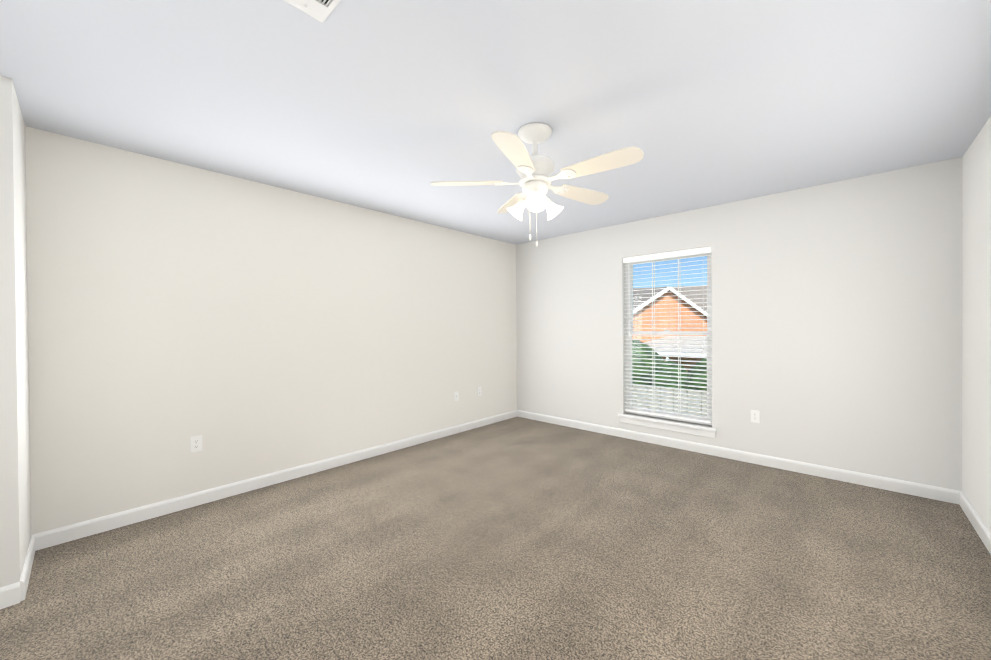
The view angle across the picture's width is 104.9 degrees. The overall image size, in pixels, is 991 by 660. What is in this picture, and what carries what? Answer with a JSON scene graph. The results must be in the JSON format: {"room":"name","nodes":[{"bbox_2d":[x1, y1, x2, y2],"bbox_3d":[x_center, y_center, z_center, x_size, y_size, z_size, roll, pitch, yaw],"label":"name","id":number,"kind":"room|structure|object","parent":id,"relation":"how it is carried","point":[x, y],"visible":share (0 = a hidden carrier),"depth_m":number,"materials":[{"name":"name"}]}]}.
{"room":"empty bedroom","nodes":[
{"label":"empty bedroom","id":0,"kind":"room"},
{"bbox_2d":[0,76,31,587],"bbox_3d":[-2.676,0.057,1.805,0.610,2.470,0.550,0,1,43],"label":"wall","id":1,"kind":"structure","parent":0,"point":[15,504],"depth_m":1.79,"materials":[{"name":"white paint"}]},
{"bbox_2d":[0,584,11,608],"bbox_3d":[-2.432,1.244,1.610,0.014,0.095,0.510,0,1,43],"label":"baseboard","id":2,"kind":"structure","parent":1,"relation":"attached to","point":[6,591],"depth_m":1.77,"materials":[{"name":"white wood"}]},
{"bbox_2d":[12,533,39,604],"bbox_3d":[-2.461,1.242,2.006,0.594,0.095,0.014,0,1,43],"label":"baseboard","id":3,"kind":"structure","parent":1,"relation":"attached to","point":[12,594],"depth_m":1.91,"materials":[{"name":"white wood"}]},
{"bbox_2d":[25,126,516,534],"bbox_3d":[-1.448,0.035,3.699,0.150,2.470,5.300,0,1,43],"label":"wall","id":4,"kind":"structure","parent":0,"point":[246,329],"depth_m":2.90,"materials":[{"name":"white paint"}]},
{"bbox_2d":[190,435,201,452],"bbox_3d":[-2.186,0.832,2.782,0.007,0.115,0.070,0,1,43],"label":"electrical outlet","id":5,"kind":"object","parent":4,"relation":"attached to","point":[195,443],"visible":1,"depth_m":2.78,"materials":[{"name":"white plastic"}]},
{"bbox_2d":[40,410,515,548],"bbox_3d":[-1.193,1.220,3.854,0.014,0.095,4.450,0,1,43],"label":"baseboard","id":6,"kind":"structure","parent":4,"relation":"attached to","point":[53,537],"depth_m":2.93,"materials":[{"name":"white wood"}]},
{"bbox_2d":[454,391,458,400],"bbox_3d":[-0.473,0.806,4.633,0.018,0.115,0.070,0,1,43],"label":"outlet","id":7,"kind":"object","parent":4,"relation":"attached to","point":[456,395],"visible":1,"depth_m":4.63,"materials":[{"name":"white plastic"}]},
{"bbox_2d":[477,387,480,395],"bbox_3d":[-0.209,0.792,4.926,0.007,0.115,0.070,0,1,43],"label":"electrical outlet","id":8,"kind":"object","parent":4,"relation":"attached to","point":[478,391],"visible":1,"depth_m":4.91,"materials":[{"name":"white plastic"}]},
{"bbox_2d":[0,417,990,659],"bbox_3d":[0.123,1.329,2.268,4.400,0.120,5.300,0,1,43],"label":"floor","id":9,"kind":"structure","parent":0,"point":[517,538],"depth_m":2.03,"materials":[{"name":"carpet"}]},
{"bbox_2d":[0,0,990,244],"bbox_3d":[0.105,-1.260,2.249,4.400,0.120,5.300,0,1,43],"label":"ceiling","id":10,"kind":"structure","parent":0,"point":[395,107],"depth_m":1.92,"materials":[{"name":"white paint"}]},
{"bbox_2d":[284,0,340,22],"bbox_3d":[-0.581,-1.182,1.283,0.369,0.014,0.154,0,1,43],"label":"ceiling vent","id":11,"kind":"object","parent":10,"relation":"in","point":[320,10],"visible":1,"depth_m":1.39,"materials":[{"name":"white metal"}]},
{"bbox_2d":[431,122,643,246],"bbox_3d":[0.279,-0.850,2.292,1.189,0.705,1.212,0,1,43],"label":"ceiling fan","id":12,"kind":"object","parent":10,"relation":"hanging from","point":[534,171],"visible":1,"depth_m":2.22,"materials":[{"name":"white metal"}]},
{"bbox_2d":[516,157,961,490],"bbox_3d":[1.860,0.009,4.151,4.100,2.470,0.150,0,1,43],"label":"wall","id":13,"kind":"structure","parent":0,"point":[837,324],"depth_m":3.30,"materials":[{"name":"white paint"}]},
{"bbox_2d":[618,253,716,437],"bbox_3d":[1.843,0.116,4.133,1.010,1.905,0.198,0,1,43],"label":"window","id":14,"kind":"structure","parent":13,"relation":"in","point":[681,427],"depth_m":4.12,"materials":[{"name":"white plastic"}]},
{"bbox_2d":[623,246,711,422],"bbox_3d":[1.833,0.052,4.123,0.914,1.772,0.079,0,1,43],"label":"window blinds","id":15,"kind":"object","parent":14,"relation":"attached to","point":[680,253],"visible":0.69,"depth_m":4.09,"materials":[{"name":"white plastic"}]},
{"bbox_2d":[516,410,955,503],"bbox_3d":[1.816,1.197,4.096,4.050,0.095,0.014,0,1,43],"label":"baseboard","id":16,"kind":"structure","parent":13,"relation":"attached to","point":[901,486],"depth_m":3.45,"materials":[{"name":"white wood"}]},
{"bbox_2d":[751,410,759,422],"bbox_3d":[2.415,0.804,3.544,0.070,0.115,0.007,0,1,43],"label":"outlet","id":17,"kind":"object","parent":13,"relation":"attached to","point":[755,416],"visible":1,"depth_m":3.54,"materials":[{"name":"white plastic"}]},
{"bbox_2d":[962,116,990,532],"bbox_3d":[1.677,0.034,0.818,0.150,2.470,5.300,0,1,43],"label":"wall","id":18,"kind":"structure","parent":0,"point":[976,324],"depth_m":2.39,"materials":[{"name":"white paint"}]},
{"bbox_2d":[956,490,990,554],"bbox_3d":[1.625,1.221,0.882,0.014,0.095,5.000,0,1,43],"label":"baseboard","id":19,"kind":"structure","parent":18,"relation":"attached to","point":[979,526],"depth_m":2.39,"materials":[{"name":"white wood"}]},
{"label":"outside","id":20,"kind":"structure","parent":0,"visible":0},
{"bbox_3d":[39.455,3.764,47.958,160.000,0.200,114.550,0,1,43],"label":"lawn","id":21,"kind":"structure","parent":20,"visible":0},
{"bbox_2d":[632,286,706,415],"bbox_3d":[9.046,0.315,27.027,38.342,7.387,24.353,0,1,43],"label":"neighbourhood","id":22,"kind":"object","parent":21,"relation":"on","point":[672,299],"depth_m":22.75,"materials":[{"name":"brick"}]}
]}

